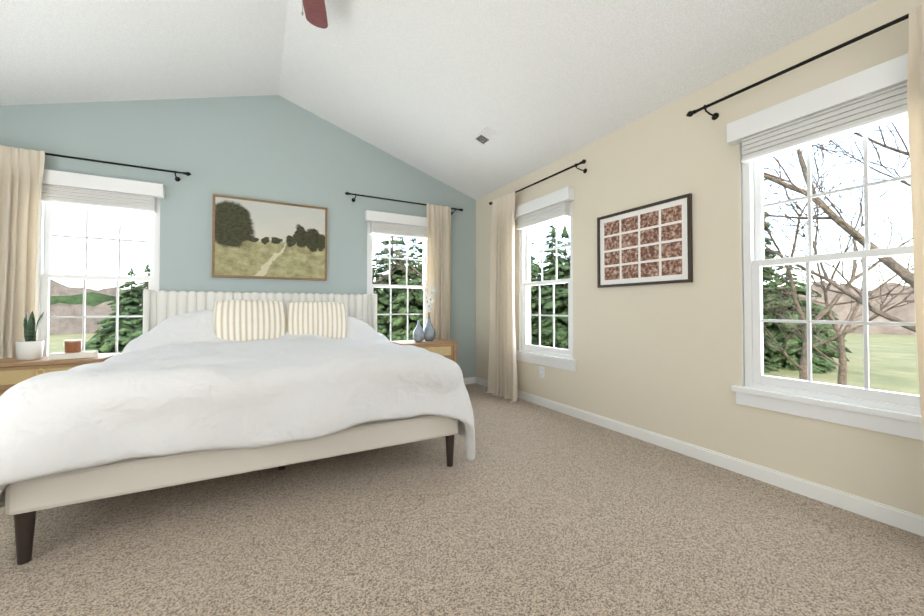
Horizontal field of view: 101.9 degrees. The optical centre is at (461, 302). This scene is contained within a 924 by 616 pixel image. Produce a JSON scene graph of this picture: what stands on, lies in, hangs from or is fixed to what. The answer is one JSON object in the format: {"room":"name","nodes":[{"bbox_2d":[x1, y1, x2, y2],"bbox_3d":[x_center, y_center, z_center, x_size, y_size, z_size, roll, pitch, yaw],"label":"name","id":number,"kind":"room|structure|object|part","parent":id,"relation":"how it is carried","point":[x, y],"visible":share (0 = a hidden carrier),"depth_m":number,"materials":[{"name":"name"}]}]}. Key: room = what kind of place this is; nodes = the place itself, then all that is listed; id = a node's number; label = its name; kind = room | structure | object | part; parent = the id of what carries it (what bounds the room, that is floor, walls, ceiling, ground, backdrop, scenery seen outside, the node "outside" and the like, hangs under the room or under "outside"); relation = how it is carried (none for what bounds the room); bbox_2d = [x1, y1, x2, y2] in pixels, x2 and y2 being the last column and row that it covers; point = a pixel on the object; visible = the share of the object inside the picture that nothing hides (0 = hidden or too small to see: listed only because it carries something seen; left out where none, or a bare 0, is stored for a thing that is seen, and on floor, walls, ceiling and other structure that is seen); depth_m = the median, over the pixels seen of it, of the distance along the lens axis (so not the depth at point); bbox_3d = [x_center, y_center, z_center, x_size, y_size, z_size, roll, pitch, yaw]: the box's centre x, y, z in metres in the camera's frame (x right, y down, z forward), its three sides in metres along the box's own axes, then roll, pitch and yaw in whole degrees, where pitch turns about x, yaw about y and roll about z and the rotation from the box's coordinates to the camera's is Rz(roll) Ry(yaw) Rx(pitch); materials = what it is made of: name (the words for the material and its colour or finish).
{"room":"bedroom","nodes":[
{"label":"bedroom","id":0,"kind":"room"},
{"bbox_2d":[0,95,475,377],"bbox_3d":[-1.942,-0.545,3.924,4.760,3.200,0.160,1,-1,-29],"label":"wall","id":1,"kind":"structure","parent":0,"point":[276,148],"depth_m":3.73,"materials":[{"name":"paint"}]},
{"bbox_2d":[0,145,190,358],"bbox_3d":[-3.070,-0.080,3.015,1.425,2.229,0.336,1,-1,-29],"label":"curtain","id":2,"kind":"object","parent":1,"relation":"hanging from","point":[21,173],"visible":0.58,"depth_m":2.88,"materials":[{"name":"beige fabric"}]},
{"bbox_3d":[-3.467,-0.081,2.755,0.490,2.225,0.269,1,-1,-29],"label":"panel","id":3,"kind":"part","parent":2,"relation":"part of","materials":[{"name":"fabric"}]},
{"bbox_3d":[-3.099,-1.157,3.132,1.380,0.071,0.134,1,-1,-29],"label":"rod","id":4,"kind":"part","parent":2,"relation":"part of","materials":[{"name":"black metal"}]},
{"bbox_2d":[38,169,164,355],"bbox_3d":[-3.102,-0.214,3.217,0.910,1.685,0.215,1,-1,-29],"label":"window","id":5,"kind":"structure","parent":1,"relation":"in","point":[77,189],"depth_m":3.16,"materials":[{"name":"white plastic"}]},
{"bbox_2d":[212,194,326,280],"bbox_3d":[-1.924,-0.632,3.820,1.040,0.790,0.035,1,-1,-29],"label":"landscape picture","id":6,"kind":"object","parent":1,"relation":"attached to","point":[258,239],"visible":1,"depth_m":3.79,"materials":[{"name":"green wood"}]},
{"bbox_2d":[364,210,426,340],"bbox_3d":[-0.748,-0.193,4.507,0.910,1.685,0.215,1,-1,-29],"label":"window","id":7,"kind":"structure","parent":1,"relation":"in","point":[392,224],"depth_m":4.45,"materials":[{"name":"white plastic"}]},
{"bbox_2d":[345,192,462,339],"bbox_3d":[-0.643,-0.072,4.439,1.480,2.257,0.171,1,-1,-29],"label":"curtain","id":8,"kind":"object","parent":1,"relation":"hanging from","point":[439,248],"visible":0.69,"depth_m":4.60,"materials":[{"name":"beige fabric"}]},
{"bbox_3d":[-0.652,-1.164,4.473,1.480,0.071,0.134,1,-1,-29],"label":"rod","id":9,"kind":"part","parent":8,"relation":"part of","materials":[{"name":"black metal"}]},
{"bbox_3d":[-0.302,-0.066,4.593,0.385,2.254,0.116,1,-1,-29],"label":"panel","id":10,"kind":"part","parent":8,"relation":"part of","materials":[{"name":"fabric"}]},
{"bbox_2d":[463,377,475,383],"bbox_3d":[-1.900,1.013,3.821,4.760,0.082,0.014,1,-1,-29],"label":"baseboard","id":11,"kind":"structure","parent":1,"relation":"attached to","point":[470,380],"depth_m":4.91,"materials":[{"name":"white"}]},
{"bbox_2d":[0,0,878,199],"bbox_3d":[-0.283,-1.815,0.917,4.760,0.760,6.744,1,-1,-29],"label":"ceiling","id":12,"kind":"structure","parent":0,"point":[433,88],"depth_m":2.76,"materials":[{"name":"white paint"}]},
{"bbox_2d":[301,0,327,28],"bbox_3d":[-0.780,-1.810,1.924,1.361,0.733,1.395,1,-1,-29],"label":"ceiling fan","id":13,"kind":"object","parent":12,"relation":"hanging from","point":[315,13],"visible":1,"depth_m":2.47,"materials":[{"name":"brown wood"}]},
{"bbox_2d":[473,127,499,145],"bbox_3d":[0.229,-1.590,3.598,0.136,0.052,0.280,1,-1,-29],"label":"ceiling vent","id":14,"kind":"object","parent":12,"relation":"in","point":[485,136],"visible":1,"depth_m":3.58,"materials":[{"name":"white plastic"}]},
{"bbox_2d":[0,383,923,615],"bbox_3d":[-0.283,1.004,0.870,4.760,0.001,6.744,1,-1,-29],"label":"floor","id":15,"kind":"structure","parent":0,"point":[532,509],"depth_m":1.59,"materials":[{"name":"carpet"}]},
{"bbox_2d":[0,353,119,396],"bbox_3d":[-3.027,0.726,2.772,0.656,0.620,0.398,1,-1,-29],"label":"nightstand","id":16,"kind":"object","parent":15,"relation":"on","point":[14,371],"visible":0.35,"depth_m":2.60,"materials":[{"name":"brown wood"}]},
{"bbox_2d":[15,311,43,359],"bbox_3d":[-3.137,0.238,2.721,0.140,0.353,0.140,1,-1,-29],"label":"snake plant","id":17,"kind":"object","parent":16,"relation":"on","point":[30,347],"visible":1,"depth_m":2.70,"materials":[{"name":"green plant"}]},
{"bbox_3d":[-3.137,0.348,2.719,0.140,0.132,0.140,1,-1,-29],"label":"pot","id":18,"kind":"part","parent":17,"relation":"part of","materials":[{"name":"white ceramic"}]},
{"bbox_2d":[48,350,97,359],"bbox_3d":[-2.905,0.395,2.805,0.240,0.040,0.170,1,-1,-37],"label":"book","id":19,"kind":"object","parent":16,"relation":"on","point":[76,355],"visible":1,"depth_m":2.75,"materials":[{"name":"beige paper"}]},
{"bbox_2d":[64,339,81,352],"bbox_3d":[-2.907,0.328,2.800,0.094,0.092,0.094,1,-1,-29],"label":"candle","id":20,"kind":"object","parent":19,"relation":"on","point":[73,346],"visible":1,"depth_m":2.77,"materials":[{"name":"brown wax"}]},
{"bbox_2d":[0,289,474,564],"bbox_3d":[-1.364,0.459,2.779,2.236,1.153,2.301,1,-1,-29],"label":"bed","id":21,"kind":"object","parent":15,"relation":"on","point":[185,387],"visible":1,"depth_m":1.83,"materials":[{"name":"white fabric"}]},
{"bbox_3d":[-1.378,0.764,2.800,1.950,0.145,2.115,1,-1,-29],"label":"frame","id":22,"kind":"part","parent":21,"relation":"part of","materials":[{"name":"white fabric"}]},
{"bbox_2d":[213,300,286,340],"bbox_3d":[-1.762,0.167,3.135,0.549,0.376,0.228,1,-1,-29],"label":"pillow","id":23,"kind":"object","parent":21,"relation":"on","point":[233,320],"depth_m":3.06,"materials":[{"name":"beige fabric"}]},
{"bbox_3d":[-1.879,0.367,3.763,2.010,0.930,0.083,1,-1,-29],"label":"headboard","id":24,"kind":"part","parent":21,"relation":"part of","materials":[{"name":"white fabric"}]},
{"bbox_2d":[286,302,346,338],"bbox_3d":[-1.308,0.176,3.389,0.530,0.368,0.242,1,-1,-29],"label":"pillow","id":25,"kind":"object","parent":21,"relation":"on","point":[327,320],"depth_m":3.32,"materials":[{"name":"beige fabric"}]},
{"bbox_2d":[390,339,457,362],"bbox_3d":[-0.427,0.750,4.196,0.656,0.620,0.398,1,-1,-29],"label":"nightstand","id":26,"kind":"object","parent":15,"relation":"on","point":[446,348],"visible":0.29,"depth_m":4.12,"materials":[{"name":"brown wood"}]},
{"bbox_2d":[413,320,424,341],"bbox_3d":[-0.478,0.320,4.142,0.133,0.236,0.133,1,-1,-29],"label":"vase","id":27,"kind":"object","parent":26,"relation":"on","point":[418,334],"visible":1,"depth_m":4.10,"materials":[{"name":"grey ceramic"}]},
{"bbox_2d":[420,277,436,340],"bbox_3d":[-0.386,0.071,4.259,0.258,0.738,0.162,1,-1,-29],"label":"vase","id":28,"kind":"object","parent":26,"relation":"on","point":[429,331],"visible":0.98,"depth_m":4.25,"materials":[{"name":"blue"}]},
{"bbox_2d":[476,0,923,515],"bbox_3d":[1.874,-0.196,2.072,0.160,2.440,6.744,1,-1,-29],"label":"wall","id":29,"kind":"structure","parent":0,"point":[667,360],"depth_m":2.48,"materials":[{"name":"paint"}]},
{"bbox_2d":[486,159,586,401],"bbox_3d":[0.688,-0.081,3.821,0.238,2.259,1.515,1,-1,-29],"label":"curtain","id":30,"kind":"object","parent":29,"relation":"hanging from","point":[502,375],"visible":1,"depth_m":4.17,"materials":[{"name":"beige fabric"}]},
{"bbox_3d":[0.436,-0.072,4.187,0.154,2.255,0.521,1,-1,-29],"label":"panel","id":31,"kind":"part","parent":30,"relation":"part of","materials":[{"name":"fabric"}]},
{"bbox_3d":[0.734,-1.175,3.865,0.134,0.071,1.515,1,-1,-29],"label":"rod","id":32,"kind":"part","parent":30,"relation":"part of","materials":[{"name":"black metal"}]},
{"bbox_2d":[539,366,543,377],"bbox_3d":[0.814,0.714,3.817,0.009,0.114,0.070,1,-1,-29],"label":"electrical outlet plate","id":33,"kind":"object","parent":29,"relation":"attached to","point":[541,371],"visible":1,"depth_m":3.82,"materials":[{"name":"white plastic"}]},
{"bbox_2d":[515,186,576,370],"bbox_3d":[0.850,-0.204,3.824,0.215,1.685,0.910,1,-1,-29],"label":"window","id":34,"kind":"structure","parent":29,"relation":"in","point":[555,206],"depth_m":3.80,"materials":[{"name":"white plastic"}]},
{"bbox_2d":[597,193,692,287],"bbox_3d":[1.347,-0.425,2.845,0.023,0.595,0.780,1,-1,-29],"label":"collage","id":35,"kind":"object","parent":29,"relation":"attached to","point":[650,244],"visible":0.98,"depth_m":2.78,"materials":[{"name":"brown paper"}]},
{"bbox_2d":[475,377,923,536],"bbox_3d":[1.801,0.982,2.005,0.014,0.082,6.730,1,-1,-29],"label":"baseboard","id":36,"kind":"structure","parent":29,"relation":"attached to","point":[895,517],"depth_m":2.15,"materials":[{"name":"white"}]},
{"bbox_2d":[686,3,923,441],"bbox_3d":[1.728,-0.116,1.719,0.435,2.259,1.492,1,-1,-29],"label":"curtain","id":37,"kind":"object","parent":29,"relation":"hanging from","point":[915,84],"visible":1,"depth_m":1.58,"materials":[{"name":"beige fabric"}]},
{"bbox_3d":[1.859,-1.209,1.811,0.134,0.071,1.490,1,-1,-29],"label":"rod","id":38,"kind":"part","parent":37,"relation":"part of","materials":[{"name":"black metal"}]},
{"bbox_3d":[1.906,-0.121,1.277,0.329,2.255,0.550,1,-1,-29],"label":"panel","id":39,"kind":"part","parent":37,"relation":"part of","materials":[{"name":"fabric"}]},
{"bbox_2d":[727,53,922,440],"bbox_3d":[1.897,-0.236,1.912,0.215,1.685,0.910,1,-1,-29],"label":"window","id":40,"kind":"structure","parent":29,"relation":"in","point":[866,99],"depth_m":1.94,"materials":[{"name":"white plastic"}]},
{"label":"outside","id":41,"kind":"structure","parent":0,"visible":0},
{"bbox_2d":[50,292,115,306],"bbox_3d":[5.686,-0.498,7.223,164.210,8.817,170.692,1,-1,-29],"label":"hill","id":42,"kind":"structure","parent":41,"point":[93,299],"depth_m":62.24,"materials":[{"name":"green plant"}]},
{"bbox_2d":[50,279,913,303],"bbox_3d":[5.995,-0.766,7.638,177.271,9.368,184.270,1,-1,-29],"label":"mountain","id":43,"kind":"structure","parent":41,"point":[62,291],"depth_m":65.59},
{"bbox_2d":[49,294,915,334],"bbox_3d":[5.332,0.146,6.743,149.282,7.514,155.174,1,-1,-29],"label":"hill","id":44,"kind":"structure","parent":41,"point":[71,325],"depth_m":55.53,"materials":[{"name":"plant"}]},
{"bbox_2d":[49,332,919,394],"bbox_3d":[6.746,4.232,26.367,200.000,0.001,200.000,1,-1,-29],"label":"lawn","id":45,"kind":"structure","parent":41,"point":[878,372],"depth_m":25.79,"materials":[{"name":"green plant"}]},
{"bbox_2d":[85,311,139,353],"bbox_3d":[-21.404,3.060,23.463,6.586,5.035,7.181,1,-1,-29],"label":"conifer tree","id":46,"kind":"object","parent":45,"relation":"on","point":[95,342],"depth_m":22.70,"materials":[{"name":"green plant"}]},
{"bbox_2d":[86,267,143,342],"bbox_3d":[-26.820,1.325,30.436,6.468,8.337,6.478,1,-1,-29],"label":"conifer tree","id":47,"kind":"object","parent":45,"relation":"on","point":[134,302],"depth_m":29.92,"materials":[{"name":"green plant"}]},
{"bbox_2d":[125,309,142,339],"bbox_3d":[-20.216,2.203,25.418,7.056,6.910,6.590,1,-1,-29],"label":"conifer tree","id":48,"kind":"object","parent":45,"relation":"on","point":[137,330],"depth_m":23.95,"materials":[{"name":"green plant"}]},
{"bbox_2d":[124,263,149,310],"bbox_3d":[-29.301,0.980,34.987,6.822,9.374,6.880,1,-1,-29],"label":"conifer tree","id":49,"kind":"object","parent":45,"relation":"on","point":[144,285],"depth_m":34.83,"materials":[{"name":"green plant"}]},
{"bbox_2d":[372,242,398,287],"bbox_3d":[-4.836,-0.512,11.972,6.358,9.010,9.398,1,-1,-29],"label":"bare tree","id":50,"kind":"object","parent":45,"relation":"on","point":[380,277],"depth_m":12.30,"materials":[{"name":"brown plant"}]},
{"bbox_2d":[372,253,403,336],"bbox_3d":[-7.494,0.395,32.678,7.416,9.660,6.729,1,-1,-29],"label":"conifer tree","id":51,"kind":"object","parent":45,"relation":"on","point":[383,297],"depth_m":31.75,"materials":[{"name":"green plant"}]},
{"bbox_2d":[375,236,414,330],"bbox_3d":[-6.368,-2.261,34.905,6.972,14.140,6.864,1,-1,-29],"label":"conifer tree","id":52,"kind":"object","parent":45,"relation":"on","point":[398,275],"depth_m":34.41,"materials":[{"name":"green plant"}]},
{"bbox_2d":[372,234,422,281],"bbox_3d":[-1.741,-0.812,15.335,6.825,9.737,6.977,1,-1,-29],"label":"bare tree","id":53,"kind":"object","parent":45,"relation":"on","point":[413,268],"depth_m":15.24,"materials":[{"name":"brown plant"}]},
{"bbox_2d":[389,237,411,290],"bbox_3d":[-7.182,-1.429,44.218,8.362,13.582,8.644,1,-1,-29],"label":"conifer tree","id":54,"kind":"object","parent":45,"relation":"on","point":[400,252],"depth_m":43.98,"materials":[{"name":"green plant"}]},
{"bbox_2d":[385,238,423,340],"bbox_3d":[-4.056,-0.676,31.299,6.225,11.018,5.852,1,-1,-29],"label":"conifer tree","id":55,"kind":"object","parent":45,"relation":"on","point":[416,297],"depth_m":30.39,"materials":[{"name":"green plant"}]},
{"bbox_2d":[411,239,422,308],"bbox_3d":[-3.666,-2.027,36.795,5.567,13.447,5.502,1,-1,-29],"label":"conifer tree","id":56,"kind":"object","parent":45,"relation":"on","point":[419,267],"depth_m":36.35,"materials":[{"name":"green plant"}]},
{"bbox_2d":[531,324,538,344],"bbox_3d":[3.350,1.356,28.529,5.570,8.253,6.147,1,-1,-29],"label":"conifer tree","id":57,"kind":"object","parent":45,"relation":"on","point":[533,342],"depth_m":27.91,"materials":[{"name":"green plant"}]},
{"bbox_2d":[531,235,545,311],"bbox_3d":[6.169,-1.760,36.416,7.207,13.965,7.345,1,-1,-29],"label":"conifer tree","id":58,"kind":"object","parent":45,"relation":"on","point":[533,273],"depth_m":36.05,"materials":[{"name":"green plant"}]},
{"bbox_2d":[531,263,549,345],"bbox_3d":[6.163,0.870,31.652,6.700,8.410,6.016,1,-1,-29],"label":"conifer tree","id":59,"kind":"object","parent":45,"relation":"on","point":[534,307],"depth_m":30.64,"materials":[{"name":"green plant"}]},
{"bbox_2d":[531,226,569,348],"bbox_3d":[7.990,-0.667,28.770,6.157,10.780,6.036,1,-1,-29],"label":"conifer tree","id":60,"kind":"object","parent":45,"relation":"on","point":[561,307],"depth_m":27.76,"materials":[{"name":"green plant"}]},
{"bbox_2d":[538,226,562,294],"bbox_3d":[9.413,-1.615,38.768,7.044,12.808,7.720,1,-1,-29],"label":"conifer tree","id":61,"kind":"object","parent":45,"relation":"on","point":[547,276],"depth_m":38.42,"materials":[{"name":"green plant"}]},
{"bbox_2d":[537,222,564,285],"bbox_3d":[10.509,-3.298,43.161,6.611,15.621,6.482,1,-1,-29],"label":"conifer tree","id":62,"kind":"object","parent":45,"relation":"on","point":[545,243],"depth_m":43.04,"materials":[{"name":"green plant"}]},
{"bbox_2d":[762,242,778,304],"bbox_3d":[22.772,-1.774,29.297,6.219,12.950,5.938,1,-1,-29],"label":"conifer tree","id":63,"kind":"object","parent":45,"relation":"on","point":[765,275],"depth_m":28.86,"materials":[{"name":"green plant"}]},
{"bbox_2d":[763,336,778,372],"bbox_3d":[16.409,0.859,24.178,6.144,7.732,5.473,1,-1,-29],"label":"conifer tree","id":64,"kind":"object","parent":45,"relation":"on","point":[766,363],"depth_m":22.54,"materials":[{"name":"green plant"}]},
{"bbox_2d":[763,178,785,292],"bbox_3d":[27.611,-5.868,35.137,7.328,20.492,6.040,1,-1,-29],"label":"conifer tree","id":65,"kind":"object","parent":45,"relation":"on","point":[769,224],"depth_m":34.57,"materials":[{"name":"green plant"}]},
{"bbox_2d":[763,253,851,373],"bbox_3d":[21.179,0.976,24.887,6.130,8.379,6.436,1,-1,-29],"label":"conifer tree","id":66,"kind":"object","parent":45,"relation":"on","point":[819,366],"depth_m":23.40,"materials":[{"name":"green plant"}]},
{"bbox_2d":[763,180,912,385],"bbox_3d":[16.520,-0.481,15.976,6.267,9.089,7.555,1,-1,-29],"label":"bare tree","id":67,"kind":"object","parent":45,"relation":"on","point":[842,364],"depth_m":16.33,"materials":[{"name":"brown plant"}]},
{"bbox_2d":[763,121,914,379],"bbox_3d":[13.609,-1.669,13.046,10.911,11.393,7.632,1,-1,-29],"label":"bare tree","id":68,"kind":"object","parent":45,"relation":"on","point":[802,366],"depth_m":13.56,"materials":[{"name":"brown plant"}]},
{"bbox_2d":[763,122,915,331],"bbox_3d":[8.500,-4.280,8.460,13.840,16.443,14.949,1,-1,-29],"label":"bare tree","id":69,"kind":"object","parent":45,"relation":"on","point":[846,227],"depth_m":9.70,"materials":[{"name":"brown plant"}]}
]}

